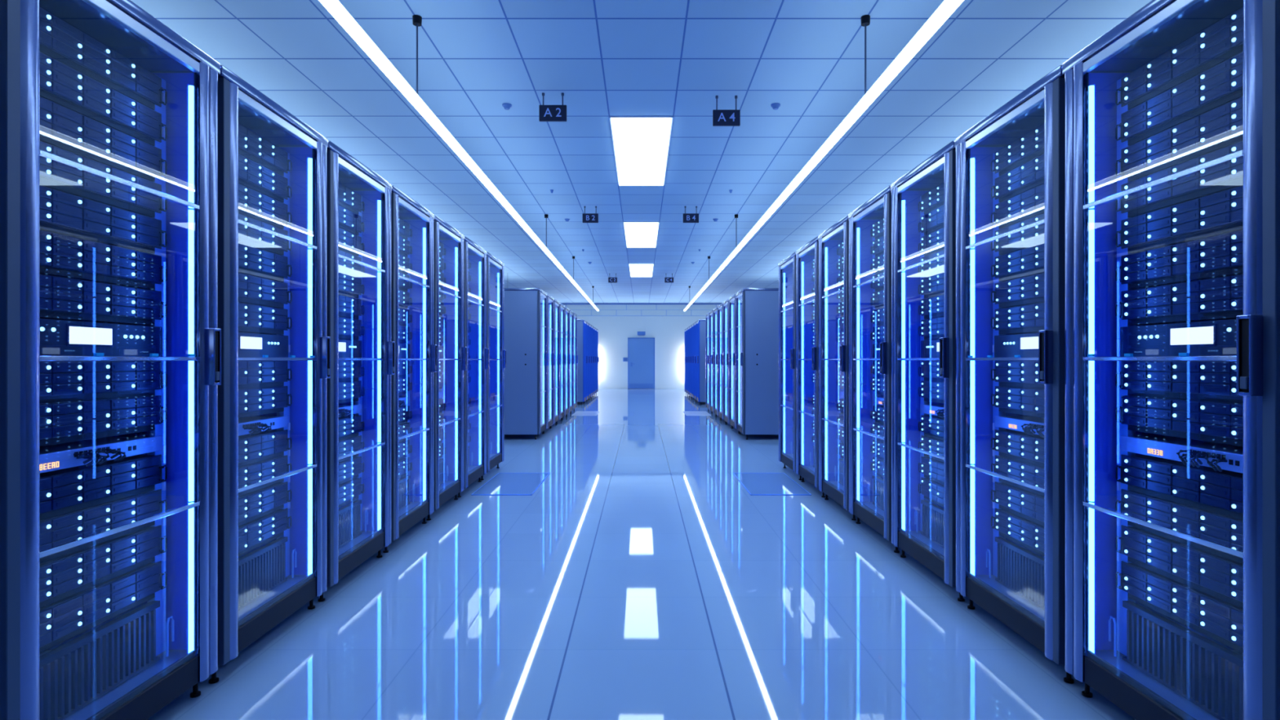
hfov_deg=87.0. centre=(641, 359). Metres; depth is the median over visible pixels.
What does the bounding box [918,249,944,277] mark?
server
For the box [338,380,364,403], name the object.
server
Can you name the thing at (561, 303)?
trim
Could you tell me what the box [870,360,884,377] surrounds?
server
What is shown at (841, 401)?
server
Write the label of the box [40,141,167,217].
server
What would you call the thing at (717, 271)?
light
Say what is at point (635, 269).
recessed light
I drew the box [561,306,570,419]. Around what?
rack
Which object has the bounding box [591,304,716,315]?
trim
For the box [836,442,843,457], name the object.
server
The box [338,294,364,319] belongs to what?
server
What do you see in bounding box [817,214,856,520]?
rack
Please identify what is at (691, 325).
rack
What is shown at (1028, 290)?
server
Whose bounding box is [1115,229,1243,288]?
server
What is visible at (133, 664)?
rack
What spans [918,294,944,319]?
server
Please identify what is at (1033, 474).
server
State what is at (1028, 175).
server
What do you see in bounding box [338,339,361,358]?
display unit
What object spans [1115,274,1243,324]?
server
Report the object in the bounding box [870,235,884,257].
server
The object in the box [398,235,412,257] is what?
server
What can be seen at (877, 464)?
server
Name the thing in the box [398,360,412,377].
server
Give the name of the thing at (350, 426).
server
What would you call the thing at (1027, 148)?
server
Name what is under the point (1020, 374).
server
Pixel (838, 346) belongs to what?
display unit
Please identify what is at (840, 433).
server
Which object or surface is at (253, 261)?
server
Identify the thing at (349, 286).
server
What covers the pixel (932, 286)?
server
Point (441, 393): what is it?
switch
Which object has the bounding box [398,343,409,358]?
display unit
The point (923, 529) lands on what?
rack
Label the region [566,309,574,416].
rack
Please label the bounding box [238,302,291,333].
server
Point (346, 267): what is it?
server
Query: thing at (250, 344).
display unit
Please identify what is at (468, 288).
server
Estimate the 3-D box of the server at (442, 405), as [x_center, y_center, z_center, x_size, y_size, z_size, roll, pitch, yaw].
[-1.948,0.379,5.245,0.664,0.116,0.649,0,0,0]
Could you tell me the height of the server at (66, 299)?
0.116 m
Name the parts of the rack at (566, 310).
post, glass pane, post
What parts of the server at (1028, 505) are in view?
pull handle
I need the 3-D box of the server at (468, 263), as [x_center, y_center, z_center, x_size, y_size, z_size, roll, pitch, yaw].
[-1.948,-0.899,6.063,0.664,0.116,0.649,0,0,0]
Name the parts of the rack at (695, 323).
door panel, post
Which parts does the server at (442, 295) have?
panel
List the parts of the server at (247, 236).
pull handle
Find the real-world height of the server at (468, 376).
0.116 m
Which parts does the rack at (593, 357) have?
door panel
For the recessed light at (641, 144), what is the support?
in the ceiling
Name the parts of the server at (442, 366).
panel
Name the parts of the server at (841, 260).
panel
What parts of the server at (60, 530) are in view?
pull handle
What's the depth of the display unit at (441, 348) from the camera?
5.49 m
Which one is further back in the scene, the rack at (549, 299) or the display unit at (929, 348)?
the rack at (549, 299)
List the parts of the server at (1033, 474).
pull handle, panel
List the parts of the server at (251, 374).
pull handle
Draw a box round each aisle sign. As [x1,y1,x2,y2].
[538,93,566,121]
[582,206,598,222]
[608,273,617,282]
[664,273,673,282]
[683,206,698,222]
[712,95,740,126]
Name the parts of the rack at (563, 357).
post, glass pane, post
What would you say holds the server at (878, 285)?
in the rack at (869, 493)
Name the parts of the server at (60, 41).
pull handle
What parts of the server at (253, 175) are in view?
pull handle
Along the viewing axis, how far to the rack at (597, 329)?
23.01 m
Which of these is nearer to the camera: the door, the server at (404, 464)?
the server at (404, 464)
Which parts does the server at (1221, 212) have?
pull handle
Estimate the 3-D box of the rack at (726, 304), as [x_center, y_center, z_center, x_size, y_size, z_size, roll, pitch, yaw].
[2.006,0.057,11.825,1.115,2.204,0.810,0,0,0]
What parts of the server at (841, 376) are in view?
panel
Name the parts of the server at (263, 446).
pull handle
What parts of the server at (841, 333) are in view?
panel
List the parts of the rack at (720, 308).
post, glass pane, edge trim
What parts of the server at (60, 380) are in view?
pull handle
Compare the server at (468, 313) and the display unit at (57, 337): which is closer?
the display unit at (57, 337)
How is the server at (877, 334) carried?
in the rack at (869, 493)
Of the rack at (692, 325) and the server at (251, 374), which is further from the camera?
the rack at (692, 325)
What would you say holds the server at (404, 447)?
in the rack at (412, 493)
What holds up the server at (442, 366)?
in the rack at (449, 469)
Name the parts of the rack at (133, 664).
edge trim, post, vent panel, door, rail, mounting rail, post, handle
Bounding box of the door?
[627,337,654,389]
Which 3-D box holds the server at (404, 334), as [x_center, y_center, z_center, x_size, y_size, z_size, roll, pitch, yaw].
[-1.948,-0.176,4.427,0.664,0.116,0.649,0,0,0]
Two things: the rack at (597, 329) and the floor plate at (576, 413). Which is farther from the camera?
the rack at (597, 329)
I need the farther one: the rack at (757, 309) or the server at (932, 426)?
the rack at (757, 309)
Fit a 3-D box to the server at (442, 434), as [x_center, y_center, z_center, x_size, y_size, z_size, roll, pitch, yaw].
[-1.948,0.619,5.245,0.664,0.116,0.649,0,0,0]
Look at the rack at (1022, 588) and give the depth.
2.97 m
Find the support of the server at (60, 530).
in the rack at (133, 664)
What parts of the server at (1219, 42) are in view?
pull handle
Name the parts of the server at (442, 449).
panel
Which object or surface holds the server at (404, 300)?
in the rack at (412, 493)
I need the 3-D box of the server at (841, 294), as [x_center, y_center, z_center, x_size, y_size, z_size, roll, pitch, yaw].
[1.948,-0.538,5.245,0.664,0.116,0.649,0,0,0]
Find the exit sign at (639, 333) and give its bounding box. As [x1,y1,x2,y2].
[637,331,645,335]
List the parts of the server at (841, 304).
panel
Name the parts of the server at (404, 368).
panel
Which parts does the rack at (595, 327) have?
door panel, post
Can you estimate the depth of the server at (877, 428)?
4.63 m
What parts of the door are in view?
kick plate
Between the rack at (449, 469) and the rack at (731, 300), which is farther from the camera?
the rack at (731, 300)
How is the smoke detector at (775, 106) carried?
attached to the ceiling
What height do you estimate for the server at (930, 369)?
0.116 m
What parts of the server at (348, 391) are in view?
pull handle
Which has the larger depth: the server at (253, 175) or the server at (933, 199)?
the server at (933, 199)
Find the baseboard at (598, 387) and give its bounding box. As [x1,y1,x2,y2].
[598,386,684,388]
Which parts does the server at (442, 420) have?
panel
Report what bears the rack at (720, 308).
on the floor
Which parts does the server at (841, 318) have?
panel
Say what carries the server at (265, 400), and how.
in the rack at (259, 588)
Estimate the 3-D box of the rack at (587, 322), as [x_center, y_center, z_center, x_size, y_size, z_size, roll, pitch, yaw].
[-2.006,0.057,18.627,1.115,2.204,0.810,0,0,0]
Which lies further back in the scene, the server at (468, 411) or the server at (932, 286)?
the server at (468, 411)
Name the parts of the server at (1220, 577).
pull handle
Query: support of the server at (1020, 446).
in the rack at (1022, 588)
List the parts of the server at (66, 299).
pull handle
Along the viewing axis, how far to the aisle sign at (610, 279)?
17.79 m
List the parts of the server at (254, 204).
pull handle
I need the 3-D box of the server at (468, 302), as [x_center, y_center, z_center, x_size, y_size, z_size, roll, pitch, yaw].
[-1.948,-0.538,6.063,0.664,0.116,0.649,0,0,0]
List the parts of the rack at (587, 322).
post, door panel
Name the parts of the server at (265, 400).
pull handle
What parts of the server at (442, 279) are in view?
panel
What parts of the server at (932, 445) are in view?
panel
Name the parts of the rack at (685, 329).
door panel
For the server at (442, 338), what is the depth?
5.49 m
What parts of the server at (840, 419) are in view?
panel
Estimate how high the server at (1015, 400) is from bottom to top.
0.116 m
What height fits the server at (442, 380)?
0.116 m
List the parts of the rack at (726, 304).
post, edge trim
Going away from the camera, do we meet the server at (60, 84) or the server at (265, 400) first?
the server at (60, 84)
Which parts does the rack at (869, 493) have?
post, door, rail, mounting rail, vent panel, handle, post, edge trim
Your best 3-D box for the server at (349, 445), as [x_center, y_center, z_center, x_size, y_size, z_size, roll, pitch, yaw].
[-1.948,0.496,3.609,0.664,0.116,0.649,0,0,0]
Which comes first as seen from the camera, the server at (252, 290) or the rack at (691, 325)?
the server at (252, 290)
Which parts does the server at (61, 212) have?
pull handle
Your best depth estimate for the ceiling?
5.87 m
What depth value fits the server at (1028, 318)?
2.90 m
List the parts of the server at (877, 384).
panel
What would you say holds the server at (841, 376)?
in the rack at (833, 469)
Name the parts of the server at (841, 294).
panel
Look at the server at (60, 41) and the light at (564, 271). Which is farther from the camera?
the light at (564, 271)
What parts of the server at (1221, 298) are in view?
pull handle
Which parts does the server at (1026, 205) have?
pull handle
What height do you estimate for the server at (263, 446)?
0.116 m
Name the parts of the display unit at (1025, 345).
screen frame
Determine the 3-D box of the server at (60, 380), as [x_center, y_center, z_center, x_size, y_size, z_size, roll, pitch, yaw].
[-1.948,0.060,1.970,0.664,0.116,0.655,0,0,0]
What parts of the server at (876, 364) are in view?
panel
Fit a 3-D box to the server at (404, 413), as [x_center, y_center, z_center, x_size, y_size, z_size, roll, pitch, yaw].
[-1.948,0.379,4.427,0.664,0.116,0.649,0,0,0]
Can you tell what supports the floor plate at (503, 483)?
on the floor
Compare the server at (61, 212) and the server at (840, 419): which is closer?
the server at (61, 212)
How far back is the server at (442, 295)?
5.49 m
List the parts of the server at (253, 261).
pull handle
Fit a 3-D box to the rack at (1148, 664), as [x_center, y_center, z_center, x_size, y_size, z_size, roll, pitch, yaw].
[2.006,0.057,1.969,1.115,2.204,0.810,0,0,0]
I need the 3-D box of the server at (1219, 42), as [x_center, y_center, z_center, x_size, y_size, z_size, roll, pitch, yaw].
[1.948,-0.899,1.970,0.664,0.116,0.655,0,0,0]
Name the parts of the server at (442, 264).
panel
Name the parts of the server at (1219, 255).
pull handle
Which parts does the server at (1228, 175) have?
pull handle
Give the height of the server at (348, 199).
0.116 m
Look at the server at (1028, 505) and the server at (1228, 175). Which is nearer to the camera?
the server at (1228, 175)
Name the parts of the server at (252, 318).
pull handle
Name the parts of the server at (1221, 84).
pull handle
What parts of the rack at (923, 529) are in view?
post, door, rail, mounting rail, vent panel, handle, post, edge trim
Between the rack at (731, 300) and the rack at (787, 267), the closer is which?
the rack at (787, 267)
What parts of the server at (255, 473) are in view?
panel, pull handle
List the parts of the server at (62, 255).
pull handle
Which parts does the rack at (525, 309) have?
edge trim, post, post, handle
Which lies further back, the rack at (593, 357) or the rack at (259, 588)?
the rack at (593, 357)
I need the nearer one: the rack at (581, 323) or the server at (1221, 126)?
the server at (1221, 126)
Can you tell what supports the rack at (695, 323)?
on the floor
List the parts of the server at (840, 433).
panel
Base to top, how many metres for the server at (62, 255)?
0.116 m
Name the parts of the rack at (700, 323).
door panel, post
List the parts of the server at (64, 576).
pull handle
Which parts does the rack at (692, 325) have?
post, door panel, post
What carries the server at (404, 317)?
in the rack at (412, 493)
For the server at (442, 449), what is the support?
in the rack at (449, 469)
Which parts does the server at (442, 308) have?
panel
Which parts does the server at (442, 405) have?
panel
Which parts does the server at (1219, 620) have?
pull handle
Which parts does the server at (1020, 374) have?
pull handle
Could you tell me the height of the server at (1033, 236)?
0.116 m
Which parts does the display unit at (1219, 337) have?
screen frame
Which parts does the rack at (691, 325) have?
door panel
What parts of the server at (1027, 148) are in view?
pull handle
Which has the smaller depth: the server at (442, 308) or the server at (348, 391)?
the server at (348, 391)
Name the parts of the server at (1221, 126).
pull handle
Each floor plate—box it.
[471,472,550,495]
[571,411,599,415]
[733,472,811,495]
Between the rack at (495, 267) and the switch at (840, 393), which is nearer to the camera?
the switch at (840, 393)
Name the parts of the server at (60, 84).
pull handle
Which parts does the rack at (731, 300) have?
post, handle, edge trim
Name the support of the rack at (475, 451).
on the floor
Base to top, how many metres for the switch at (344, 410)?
0.053 m
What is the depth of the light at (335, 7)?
4.46 m
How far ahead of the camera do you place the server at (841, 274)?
5.50 m
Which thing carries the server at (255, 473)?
in the rack at (259, 588)
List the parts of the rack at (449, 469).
edge trim, post, vent panel, mounting rail, rail, door, post, handle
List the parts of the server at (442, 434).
panel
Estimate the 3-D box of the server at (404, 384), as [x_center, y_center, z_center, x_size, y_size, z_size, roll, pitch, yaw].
[-1.948,0.177,4.427,0.664,0.116,0.649,0,0,0]
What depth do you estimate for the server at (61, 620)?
2.02 m
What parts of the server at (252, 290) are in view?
pull handle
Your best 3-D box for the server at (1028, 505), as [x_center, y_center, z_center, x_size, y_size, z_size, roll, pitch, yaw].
[1.948,0.619,2.788,0.664,0.116,0.655,0,0,0]
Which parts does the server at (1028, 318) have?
pull handle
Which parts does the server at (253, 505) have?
panel, pull handle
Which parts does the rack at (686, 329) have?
post, door panel, post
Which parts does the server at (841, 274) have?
panel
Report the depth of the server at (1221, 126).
2.02 m
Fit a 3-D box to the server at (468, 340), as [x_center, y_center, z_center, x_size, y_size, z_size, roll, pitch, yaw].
[-1.948,-0.176,6.063,0.664,0.116,0.649,0,0,0]
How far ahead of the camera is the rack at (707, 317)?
15.21 m
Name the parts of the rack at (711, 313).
post, glass pane, edge trim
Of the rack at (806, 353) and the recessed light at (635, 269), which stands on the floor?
the rack at (806, 353)
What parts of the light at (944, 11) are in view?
suspension rod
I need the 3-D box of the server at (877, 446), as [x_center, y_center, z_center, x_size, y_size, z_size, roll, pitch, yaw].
[1.948,0.619,4.427,0.664,0.116,0.649,0,0,0]
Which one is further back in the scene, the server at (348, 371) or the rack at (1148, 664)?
the server at (348, 371)
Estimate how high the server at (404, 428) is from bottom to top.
0.116 m
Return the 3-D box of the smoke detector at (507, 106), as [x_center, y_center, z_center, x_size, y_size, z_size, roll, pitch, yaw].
[-1.200,-2.260,6.020,0.084,0.040,0.084,0,0,0]
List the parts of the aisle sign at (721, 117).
hanger rod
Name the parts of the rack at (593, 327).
post, door panel, post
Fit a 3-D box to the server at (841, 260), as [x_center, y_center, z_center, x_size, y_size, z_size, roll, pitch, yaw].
[1.948,-0.779,5.245,0.664,0.116,0.649,0,0,0]
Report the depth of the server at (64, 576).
2.02 m
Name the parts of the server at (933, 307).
pull handle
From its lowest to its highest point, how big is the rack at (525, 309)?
2.204 m
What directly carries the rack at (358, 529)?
on the floor
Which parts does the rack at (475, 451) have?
edge trim, post, mounting rail, rail, door, post, handle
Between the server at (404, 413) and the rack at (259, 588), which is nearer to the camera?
the rack at (259, 588)
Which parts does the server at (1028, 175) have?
pull handle, panel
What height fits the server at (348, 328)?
0.116 m
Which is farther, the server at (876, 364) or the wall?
the wall
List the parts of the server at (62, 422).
pull handle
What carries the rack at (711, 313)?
on the floor
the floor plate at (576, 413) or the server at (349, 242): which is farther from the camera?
the floor plate at (576, 413)
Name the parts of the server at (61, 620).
pull handle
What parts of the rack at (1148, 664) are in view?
post, mounting rail, door, rail, vent panel, handle, post, edge trim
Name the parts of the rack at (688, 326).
door panel, post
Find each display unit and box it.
[40,318,162,356]
[238,332,288,357]
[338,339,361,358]
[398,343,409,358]
[439,346,444,358]
[838,346,839,358]
[872,343,879,358]
[920,339,939,358]
[994,333,1038,357]
[1120,319,1236,356]
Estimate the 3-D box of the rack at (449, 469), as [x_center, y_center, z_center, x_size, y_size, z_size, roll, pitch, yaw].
[-2.006,0.057,5.241,1.115,2.204,0.810,0,0,0]
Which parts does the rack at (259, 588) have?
edge trim, post, vent panel, rail, door, mounting rail, post, handle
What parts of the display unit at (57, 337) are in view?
screen frame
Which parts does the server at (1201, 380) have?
pull handle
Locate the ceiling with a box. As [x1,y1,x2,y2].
[130,0,1151,302]
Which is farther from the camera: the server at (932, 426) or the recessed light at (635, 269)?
the recessed light at (635, 269)
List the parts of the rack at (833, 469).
post, door, rail, vent panel, mounting rail, handle, post, edge trim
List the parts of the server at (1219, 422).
pull handle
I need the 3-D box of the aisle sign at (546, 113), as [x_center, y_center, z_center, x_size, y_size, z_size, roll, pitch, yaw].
[-0.755,-2.160,5.758,0.234,0.240,0.028,0,0,0]
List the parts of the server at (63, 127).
pull handle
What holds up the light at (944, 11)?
hanging from the ceiling
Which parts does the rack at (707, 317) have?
post, glass pane, post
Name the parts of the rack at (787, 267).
post, door, rail, handle, post, edge trim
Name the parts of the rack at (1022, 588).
post, mounting rail, door, rail, vent panel, handle, post, edge trim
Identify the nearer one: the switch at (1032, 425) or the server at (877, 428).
the switch at (1032, 425)
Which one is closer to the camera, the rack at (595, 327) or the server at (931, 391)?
the server at (931, 391)
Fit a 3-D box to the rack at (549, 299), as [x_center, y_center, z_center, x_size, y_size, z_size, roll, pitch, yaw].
[-2.006,0.057,11.007,1.115,2.204,0.810,0,0,0]
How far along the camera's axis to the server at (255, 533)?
2.90 m
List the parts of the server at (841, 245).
panel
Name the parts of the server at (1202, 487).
pull handle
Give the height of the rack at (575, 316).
2.204 m
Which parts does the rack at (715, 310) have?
post, glass pane, post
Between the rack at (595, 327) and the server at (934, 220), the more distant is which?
the rack at (595, 327)
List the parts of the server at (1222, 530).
pull handle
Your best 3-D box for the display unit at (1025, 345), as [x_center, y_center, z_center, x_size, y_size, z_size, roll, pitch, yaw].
[1.941,-0.060,2.788,0.638,0.104,0.644,0,0,0]
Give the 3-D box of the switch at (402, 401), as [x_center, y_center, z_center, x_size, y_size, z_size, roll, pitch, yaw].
[-1.513,0.283,4.210,0.331,0.053,0.908,0,0,0]
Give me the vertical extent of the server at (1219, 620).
0.116 m
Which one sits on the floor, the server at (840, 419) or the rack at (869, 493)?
the rack at (869, 493)
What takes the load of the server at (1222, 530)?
in the rack at (1148, 664)
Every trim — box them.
[560,302,721,304]
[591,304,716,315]
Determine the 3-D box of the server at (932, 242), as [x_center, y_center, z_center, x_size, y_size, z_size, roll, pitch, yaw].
[1.948,-0.658,3.609,0.664,0.116,0.649,0,0,0]
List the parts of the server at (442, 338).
panel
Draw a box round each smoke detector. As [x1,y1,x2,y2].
[502,102,511,110]
[770,102,780,110]
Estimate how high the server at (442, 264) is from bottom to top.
0.116 m
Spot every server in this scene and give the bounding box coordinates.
[40,7,167,110]
[40,52,167,146]
[40,96,167,181]
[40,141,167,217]
[40,185,167,253]
[40,229,167,288]
[40,274,167,324]
[40,360,167,403]
[40,395,167,446]
[40,454,167,519]
[40,488,167,563]
[40,524,167,608]
[40,560,167,653]
[238,124,291,176]
[238,153,291,202]
[238,183,291,228]
[238,213,291,255]
[238,243,291,281]
[238,272,291,307]
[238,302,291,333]
[238,360,291,389]
[238,386,291,417]
[238,429,291,466]
[238,455,291,496]
[238,481,291,526]
[238,507,291,556]
[338,182,364,214]
[338,204,364,235]
[338,227,364,256]
[338,249,364,277]
[338,271,364,297]
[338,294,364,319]
[338,316,364,339]
[338,360,364,382]
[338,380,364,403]
[338,414,364,440]
[338,435,364,462]
[338,456,364,484]
[338,477,364,507]
[398,217,412,239]
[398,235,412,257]
[398,253,412,274]
[398,271,412,291]
[398,289,412,308]
[398,307,412,325]
[398,325,412,342]
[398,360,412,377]
[398,377,412,395]
[398,405,412,424]
[398,422,412,442]
[398,440,412,460]
[398,457,412,478]
[439,241,445,257]
[439,256,445,272]
[439,271,445,287]
[439,286,445,302]
[439,301,445,315]
[439,315,445,330]
[439,331,445,345]
[439,360,445,374]
[439,374,445,389]
[439,399,445,413]
[439,413,445,428]
[439,427,445,443]
[439,442,445,458]
[467,258,471,269]
[467,271,471,281]
[467,284,471,294]
[467,297,471,307]
[467,309,471,319]
[467,322,471,333]
[467,335,471,345]
[467,360,471,370]
[467,373,471,382]
[467,394,471,404]
[467,406,471,415]
[467,419,471,430]
[467,431,471,442]
[836,241,843,257]
[836,256,843,272]
[836,271,843,287]
[836,286,843,302]
[836,301,843,315]
[836,315,843,330]
[836,331,843,345]
[836,360,843,374]
[836,374,843,389]
[836,399,843,413]
[836,413,843,428]
[836,427,843,443]
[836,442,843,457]
[870,217,884,239]
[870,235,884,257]
[870,253,884,274]
[870,271,884,291]
[870,289,884,308]
[870,307,884,325]
[870,325,884,342]
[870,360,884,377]
[870,377,884,395]
[870,405,884,424]
[870,422,884,442]
[870,440,884,460]
[870,457,884,478]
[918,182,944,214]
[918,204,944,235]
[918,226,944,256]
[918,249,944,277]
[918,271,944,297]
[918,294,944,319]
[918,316,944,339]
[918,360,944,382]
[918,380,944,403]
[918,414,944,440]
[918,435,944,462]
[918,456,944,484]
[918,477,944,507]
[991,124,1044,176]
[991,153,1044,202]
[991,183,1044,228]
[991,213,1044,255]
[991,243,1044,281]
[991,272,1044,307]
[991,302,1044,333]
[991,360,1044,389]
[991,386,1044,417]
[991,429,1044,466]
[991,455,1044,496]
[991,481,1044,526]
[991,507,1044,555]
[1115,7,1243,110]
[1115,51,1243,146]
[1115,96,1243,181]
[1115,140,1243,217]
[1115,185,1243,253]
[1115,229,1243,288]
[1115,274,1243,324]
[1115,360,1243,403]
[1115,395,1243,446]
[1115,454,1243,519]
[1115,488,1243,564]
[1115,524,1243,608]
[1115,560,1243,653]
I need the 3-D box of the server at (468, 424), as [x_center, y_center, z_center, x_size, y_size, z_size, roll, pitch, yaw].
[-1.948,0.619,6.063,0.664,0.116,0.649,0,0,0]
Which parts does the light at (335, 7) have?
suspension rod, suspension rod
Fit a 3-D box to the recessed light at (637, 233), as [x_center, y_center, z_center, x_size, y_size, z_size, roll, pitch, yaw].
[0.000,-2.264,12.300,0.600,0.032,2.400,0,0,0]
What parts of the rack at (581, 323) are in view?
post, door panel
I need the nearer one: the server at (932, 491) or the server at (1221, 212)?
the server at (1221, 212)
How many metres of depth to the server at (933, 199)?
3.76 m
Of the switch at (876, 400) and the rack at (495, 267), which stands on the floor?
the rack at (495, 267)
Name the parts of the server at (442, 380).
panel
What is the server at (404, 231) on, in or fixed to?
in the rack at (412, 493)
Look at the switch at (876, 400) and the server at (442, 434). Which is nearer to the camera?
the switch at (876, 400)
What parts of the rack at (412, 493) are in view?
edge trim, post, vent panel, mounting rail, rail, door, post, handle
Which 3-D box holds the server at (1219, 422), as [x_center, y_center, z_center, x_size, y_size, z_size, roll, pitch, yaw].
[1.948,0.177,1.970,0.664,0.116,0.655,0,0,0]
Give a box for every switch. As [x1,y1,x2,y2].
[40,435,162,473]
[238,415,288,435]
[338,404,361,417]
[398,396,409,406]
[439,391,444,398]
[838,391,843,398]
[872,396,884,406]
[920,404,944,418]
[994,415,1044,437]
[1120,435,1243,473]
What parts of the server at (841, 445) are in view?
panel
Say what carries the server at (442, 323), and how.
in the rack at (449, 469)
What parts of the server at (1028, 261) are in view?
pull handle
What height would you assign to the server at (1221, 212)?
0.116 m
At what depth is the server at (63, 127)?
2.02 m
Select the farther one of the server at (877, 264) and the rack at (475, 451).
the rack at (475, 451)
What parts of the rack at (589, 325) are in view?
post, door panel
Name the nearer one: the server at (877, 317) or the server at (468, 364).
the server at (877, 317)
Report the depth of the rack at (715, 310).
13.54 m
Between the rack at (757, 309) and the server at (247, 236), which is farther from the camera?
the rack at (757, 309)
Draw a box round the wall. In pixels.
[563,304,719,386]
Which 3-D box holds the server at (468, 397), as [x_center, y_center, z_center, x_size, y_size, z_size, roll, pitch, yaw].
[-1.948,0.379,6.063,0.664,0.116,0.649,0,0,0]
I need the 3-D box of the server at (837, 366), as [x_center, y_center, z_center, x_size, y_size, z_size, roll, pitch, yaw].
[1.948,0.060,5.245,0.664,0.116,0.649,0,0,0]
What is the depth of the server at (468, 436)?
6.35 m
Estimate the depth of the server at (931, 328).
3.76 m
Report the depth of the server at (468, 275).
6.35 m
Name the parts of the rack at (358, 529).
edge trim, post, vent panel, mounting rail, rail, door, post, handle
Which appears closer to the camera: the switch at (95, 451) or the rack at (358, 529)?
the switch at (95, 451)
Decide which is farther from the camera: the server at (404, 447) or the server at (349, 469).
the server at (404, 447)
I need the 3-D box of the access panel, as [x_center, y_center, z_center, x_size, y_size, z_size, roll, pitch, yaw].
[-0.640,-0.020,26.972,0.180,0.160,0.056,0,0,0]
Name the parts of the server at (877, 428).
panel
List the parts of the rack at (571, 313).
edge trim, glass pane, post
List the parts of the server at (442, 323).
panel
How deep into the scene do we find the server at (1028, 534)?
2.90 m
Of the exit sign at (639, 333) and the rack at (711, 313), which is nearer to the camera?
the rack at (711, 313)
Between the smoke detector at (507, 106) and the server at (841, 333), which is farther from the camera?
the smoke detector at (507, 106)
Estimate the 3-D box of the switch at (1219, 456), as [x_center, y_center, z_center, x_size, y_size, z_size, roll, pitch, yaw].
[1.559,0.283,1.901,0.456,0.053,0.737,0,0,0]
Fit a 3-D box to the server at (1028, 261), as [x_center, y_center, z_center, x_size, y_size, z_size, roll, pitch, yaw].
[1.948,-0.417,2.788,0.664,0.116,0.655,0,0,0]
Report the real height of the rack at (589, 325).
2.204 m
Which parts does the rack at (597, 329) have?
door panel, post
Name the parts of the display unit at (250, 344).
screen frame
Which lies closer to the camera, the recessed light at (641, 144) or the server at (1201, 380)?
the server at (1201, 380)
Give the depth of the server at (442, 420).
5.49 m
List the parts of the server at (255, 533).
pull handle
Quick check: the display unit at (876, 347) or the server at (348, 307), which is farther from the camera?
the display unit at (876, 347)
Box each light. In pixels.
[319,0,564,270]
[561,256,599,311]
[608,115,673,185]
[622,221,659,247]
[628,263,653,276]
[683,256,720,311]
[719,0,964,270]
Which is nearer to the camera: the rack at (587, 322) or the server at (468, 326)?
the server at (468, 326)
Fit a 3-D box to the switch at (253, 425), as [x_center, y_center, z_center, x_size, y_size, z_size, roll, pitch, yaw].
[-1.557,0.283,2.696,0.453,0.053,0.804,0,0,0]
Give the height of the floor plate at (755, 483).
0.006 m
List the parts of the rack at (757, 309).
post, handle, post, edge trim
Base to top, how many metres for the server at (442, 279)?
0.116 m
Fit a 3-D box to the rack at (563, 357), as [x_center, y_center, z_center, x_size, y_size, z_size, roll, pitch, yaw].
[-2.006,0.057,12.643,1.115,2.204,0.810,0,0,0]
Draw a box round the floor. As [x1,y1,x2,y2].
[146,388,1135,719]
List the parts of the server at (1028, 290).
pull handle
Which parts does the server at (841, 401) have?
panel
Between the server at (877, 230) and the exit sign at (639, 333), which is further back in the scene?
the exit sign at (639, 333)
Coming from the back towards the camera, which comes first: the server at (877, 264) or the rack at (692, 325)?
the rack at (692, 325)
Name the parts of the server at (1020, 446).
pull handle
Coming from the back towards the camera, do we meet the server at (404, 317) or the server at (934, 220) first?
the server at (404, 317)
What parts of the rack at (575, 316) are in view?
edge trim, glass pane, post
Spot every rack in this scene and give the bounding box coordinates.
[0,0,221,719]
[208,65,330,684]
[318,140,394,601]
[382,185,436,552]
[426,214,466,520]
[457,235,488,497]
[480,251,506,479]
[503,288,548,439]
[543,293,555,433]
[550,298,560,428]
[556,302,566,423]
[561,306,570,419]
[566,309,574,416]
[570,311,577,413]
[577,319,587,404]
[586,321,590,400]
[588,323,591,399]
[591,324,594,395]
[591,325,595,397]
[594,327,597,395]
[595,328,599,393]
[684,328,686,393]
[685,327,689,395]
[688,326,690,396]
[689,324,693,399]
[691,323,693,398]
[693,321,696,400]
[696,319,705,404]
[705,312,711,413]
[709,309,715,416]
[713,306,720,419]
[717,302,725,423]
[723,298,732,427]
[728,293,739,433]
[735,288,778,439]
[778,251,802,479]
[795,235,825,497]
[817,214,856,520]
[848,185,899,552]
[890,140,964,601]
[954,65,1074,684]
[1062,0,1279,719]
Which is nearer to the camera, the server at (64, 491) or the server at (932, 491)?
the server at (64, 491)
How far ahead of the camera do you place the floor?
3.05 m
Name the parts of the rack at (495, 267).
edge trim, post, rail, door, post, handle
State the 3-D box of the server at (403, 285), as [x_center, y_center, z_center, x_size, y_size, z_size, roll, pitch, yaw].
[-1.948,-0.538,4.427,0.664,0.116,0.649,0,0,0]
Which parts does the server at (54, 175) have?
pull handle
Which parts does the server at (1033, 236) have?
pull handle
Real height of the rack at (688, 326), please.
2.204 m
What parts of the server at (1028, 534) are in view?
pull handle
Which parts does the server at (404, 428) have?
panel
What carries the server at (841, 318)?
in the rack at (833, 469)
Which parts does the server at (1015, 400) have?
pull handle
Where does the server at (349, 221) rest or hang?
in the rack at (358, 529)
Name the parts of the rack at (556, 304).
edge trim, post, post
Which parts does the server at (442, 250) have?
panel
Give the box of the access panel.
[622,357,627,361]
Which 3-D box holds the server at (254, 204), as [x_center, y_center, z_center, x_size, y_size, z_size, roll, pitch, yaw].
[-1.948,-0.658,2.788,0.664,0.116,0.655,0,0,0]
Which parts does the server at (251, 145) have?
pull handle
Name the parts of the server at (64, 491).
pull handle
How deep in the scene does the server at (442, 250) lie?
5.49 m
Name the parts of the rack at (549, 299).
edge trim, post, post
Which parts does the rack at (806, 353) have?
post, door, rail, handle, mounting rail, post, edge trim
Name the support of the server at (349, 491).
in the rack at (358, 529)

